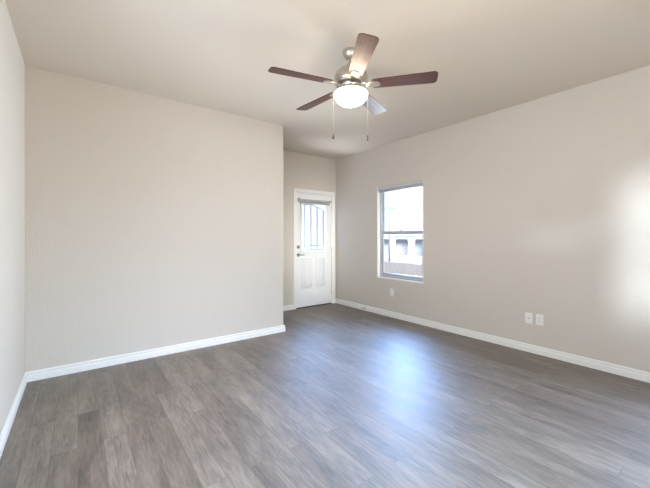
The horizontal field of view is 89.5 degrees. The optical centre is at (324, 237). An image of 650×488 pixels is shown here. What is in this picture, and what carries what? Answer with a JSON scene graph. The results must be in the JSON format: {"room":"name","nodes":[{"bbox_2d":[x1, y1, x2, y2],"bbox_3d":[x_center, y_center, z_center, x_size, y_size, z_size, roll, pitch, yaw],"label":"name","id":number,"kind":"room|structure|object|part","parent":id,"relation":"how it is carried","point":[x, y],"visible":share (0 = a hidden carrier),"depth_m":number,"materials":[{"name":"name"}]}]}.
{"room":"empty living room","nodes":[
{"label":"empty living room","id":0,"kind":"room"},
{"bbox_2d":[0,0,24,433],"bbox_3d":[-1.154,-0.119,0.810,0.140,2.740,4.962,0,0,-37],"label":"wall","id":1,"kind":"structure","parent":0,"point":[12,66],"depth_m":2.23,"materials":[{"name":"beige paint"}]},
{"bbox_2d":[0,373,26,457],"bbox_3d":[-1.134,1.208,0.913,0.016,0.086,4.790,0,0,-37],"label":"baseboard","id":2,"kind":"structure","parent":1,"relation":"attached to","point":[6,429],"depth_m":2.20,"materials":[{"name":"white wood"}]},
{"bbox_2d":[25,65,282,371],"bbox_3d":[-1.939,-0.119,3.989,2.701,2.740,1.066,0,0,-37],"label":"wall","id":3,"kind":"structure","parent":0,"point":[152,222],"depth_m":3.36,"materials":[{"name":"beige paint"}]},
{"bbox_2d":[25,305,293,381],"bbox_3d":[-1.560,1.208,4.263,3.357,0.086,1.082,0,0,-37],"label":"baseboard","id":4,"kind":"structure","parent":3,"relation":"attached to","point":[35,375],"depth_m":3.38,"materials":[{"name":"white wood"}]},
{"bbox_2d":[283,150,335,305],"bbox_3d":[-1.543,-0.119,5.039,4.595,2.740,0.140,0,0,-37],"label":"wall","id":5,"kind":"structure","parent":0,"point":[300,171],"depth_m":5.71,"materials":[{"name":"beige paint"}]},
{"bbox_2d":[296,193,331,307],"bbox_3d":[-0.170,0.228,5.982,0.788,2.013,0.100,0,0,-37],"label":"door","id":6,"kind":"structure","parent":5,"relation":"in","point":[313,267],"depth_m":5.96,"materials":[{"name":"white paint"}]},
{"bbox_3d":[-0.310,0.644,5.883,0.217,0.543,0.015,0,0,-37],"label":"raised panel","id":7,"kind":"part","parent":6,"relation":"part of","materials":[{"name":"white paint"}]},
{"bbox_3d":[-0.186,-0.204,5.984,0.600,0.970,0.034,0,0,-37],"label":"glass frame","id":8,"kind":"part","parent":6,"relation":"part of","materials":[{"name":"white paint"}]},
{"bbox_2d":[303,204,324,250],"bbox_3d":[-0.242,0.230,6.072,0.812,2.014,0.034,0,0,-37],"label":"window grille","id":9,"kind":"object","parent":6,"relation":"attached to","point":[304,205],"depth_m":6.14,"materials":[{"name":"grey paint"}]},
{"bbox_2d":[298,198,331,205],"bbox_3d":[-0.160,-0.463,5.955,0.724,0.458,0.044,0,0,-37],"label":"window blind","id":10,"kind":"object","parent":6,"relation":"attached to","point":[302,201],"visible":1,"depth_m":5.93,"materials":[{"name":"grey plastic"}]},
{"bbox_3d":[-0.054,0.644,6.075,0.206,0.543,0.015,0,0,-37],"label":"raised panel","id":11,"kind":"part","parent":6,"relation":"part of","materials":[{"name":"white paint"}]},
{"bbox_2d":[293,188,334,308],"bbox_3d":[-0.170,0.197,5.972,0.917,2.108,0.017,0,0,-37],"label":"trim","id":12,"kind":"structure","parent":5,"relation":"attached to","point":[295,190],"depth_m":5.89,"materials":[{"name":"white wood"}]},
{"bbox_2d":[296,303,330,308],"bbox_3d":[-0.215,1.245,6.036,0.788,0.012,0.140,0,0,-37],"label":"trim","id":13,"kind":"structure","parent":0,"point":[325,303],"depth_m":5.98,"materials":[{"name":"grey metal"}]},
{"bbox_2d":[0,303,649,487],"bbox_3d":[0.266,1.311,2.629,4.595,0.120,6.167,0,0,-37],"label":"floor","id":14,"kind":"structure","parent":0,"point":[344,396],"depth_m":2.27,"materials":[{"name":"grey laminate"}]},
{"bbox_2d":[5,0,649,159],"bbox_3d":[0.266,-1.549,2.629,4.595,0.120,6.167,0,0,-37],"label":"ceiling","id":15,"kind":"structure","parent":0,"point":[488,56],"depth_m":2.61,"materials":[{"name":"beige paint"}]},
{"bbox_2d":[268,33,437,140],"bbox_3d":[0.179,-1.133,2.648,1.280,0.714,1.249,0,0,-37],"label":"ceiling fan","id":16,"kind":"object","parent":15,"relation":"hanging from","point":[350,80],"visible":1,"depth_m":2.52,"materials":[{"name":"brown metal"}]},
{"bbox_3d":[-0.170,-1.213,2.461,0.494,0.006,0.134,0,11,-23],"label":"blade","id":17,"kind":"part","parent":16,"relation":"part of","materials":[{"name":"brown wood"}]},
{"bbox_3d":[-0.061,-1.213,2.937,0.134,0.006,0.494,-14,9,-40],"label":"blade","id":18,"kind":"part","parent":16,"relation":"part of","materials":[{"name":"brown wood"}]},
{"bbox_3d":[0.212,-1.105,2.625,0.266,0.099,0.266,0,0,-37],"label":"lamp shade","id":19,"kind":"part","parent":16,"relation":"part of","materials":[{"name":"white glass"}]},
{"bbox_3d":[0.249,-1.213,2.211,0.134,0.006,0.494,11,-1,-5],"label":"blade","id":20,"kind":"part","parent":16,"relation":"part of","materials":[{"name":"brown wood"}]},
{"bbox_3d":[0.425,-1.213,2.981,0.134,0.006,0.494,-13,-6,30],"label":"blade","id":21,"kind":"part","parent":16,"relation":"part of","materials":[{"name":"brown wood"}]},
{"bbox_3d":[0.617,-1.213,2.533,0.494,0.006,0.134,0,-11,13],"label":"blade","id":22,"kind":"part","parent":16,"relation":"part of","materials":[{"name":"brown wood"}]},
{"bbox_2d":[336,65,649,371],"bbox_3d":[2.089,-0.119,3.910,0.140,2.740,6.027,0,0,-37],"label":"wall","id":23,"kind":"structure","parent":0,"point":[541,206],"depth_m":3.57,"materials":[{"name":"beige paint"}]},
{"bbox_2d":[377,187,422,283],"bbox_3d":[1.193,-0.082,5.086,0.126,1.485,0.903,0,0,-37],"label":"window","id":24,"kind":"structure","parent":23,"relation":"in","point":[381,232],"depth_m":5.40,"materials":[{"name":"grey plastic"}]},
{"bbox_3d":[1.230,-0.417,5.113,0.022,0.738,0.827,0,0,-37],"label":"sash","id":25,"kind":"part","parent":24,"relation":"part of","materials":[{"name":"grey plastic"}]},
{"bbox_3d":[1.169,0.654,5.068,0.066,0.014,0.903,0,0,-37],"label":"sill","id":26,"kind":"part","parent":24,"relation":"part of","materials":[{"name":"white wood"}]},
{"bbox_2d":[378,180,422,192],"bbox_3d":[1.168,-0.514,5.067,0.045,0.620,0.895,0,0,-37],"label":"window blind","id":27,"kind":"object","parent":24,"relation":"attached to","point":[415,184],"visible":0.88,"depth_m":5.03,"materials":[{"name":"grey plastic"}]},
{"bbox_3d":[1.171,-0.744,5.069,0.030,0.015,0.875,0,0,-37],"label":"rail","id":28,"kind":"part","parent":27,"relation":"part of","materials":[{"name":"grey plastic"}]},
{"bbox_3d":[1.210,0.260,5.098,0.024,0.725,0.827,0,0,-37],"label":"sash","id":29,"kind":"part","parent":24,"relation":"part of","materials":[{"name":"grey plastic"}]},
{"bbox_2d":[335,298,649,382],"bbox_3d":[1.970,1.208,3.918,0.042,0.086,5.871,0,0,-37],"label":"baseboard","id":30,"kind":"structure","parent":23,"relation":"attached to","point":[624,371],"depth_m":3.64,"materials":[{"name":"white wood"}]},
{"bbox_2d":[525,312,531,323],"bbox_3d":[2.234,0.882,3.586,0.017,0.116,0.072,0,0,-37],"label":"plate","id":31,"kind":"object","parent":23,"relation":"attached to","point":[528,316],"visible":1,"depth_m":3.59,"materials":[{"name":"white plastic"}]},
{"bbox_2d":[536,314,542,325],"bbox_3d":[2.300,0.880,3.504,0.009,0.116,0.072,0,0,-37],"label":"power outlet","id":32,"kind":"object","parent":23,"relation":"attached to","point":[539,318],"visible":1,"depth_m":3.50,"materials":[{"name":"white plastic"}]},
{"label":"outside","id":33,"kind":"structure","parent":0,"visible":0},
{"bbox_3d":[2.994,2.501,21.001,90.000,0.100,90.000,0,0,-37],"label":"ground","id":34,"kind":"structure","parent":33,"visible":0},
{"bbox_2d":[385,206,395,261],"bbox_3d":[3.731,0.351,18.421,0.597,4.200,0.180,0,0,23],"label":"street lamp","id":35,"kind":"object","parent":34,"relation":"on","point":[388,207],"visible":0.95,"depth_m":18.39,"materials":[{"name":"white metal"}]},
{"bbox_2d":[384,230,421,264],"bbox_3d":[9.952,0.876,27.473,9.900,3.150,12.800,0,0,-37],"label":"house","id":36,"kind":"structure","parent":34,"relation":"on","point":[404,248],"depth_m":25.93,"materials":[{"name":"grey"}]},
{"bbox_2d":[384,261,421,276],"bbox_3d":[-1.146,1.585,14.143,0.145,1.732,20.000,0,0,-37],"label":"wooden fence","id":37,"kind":"object","parent":34,"relation":"on","point":[412,269],"visible":0.05,"depth_m":9.45,"materials":[{"name":"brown wood"}]}
]}

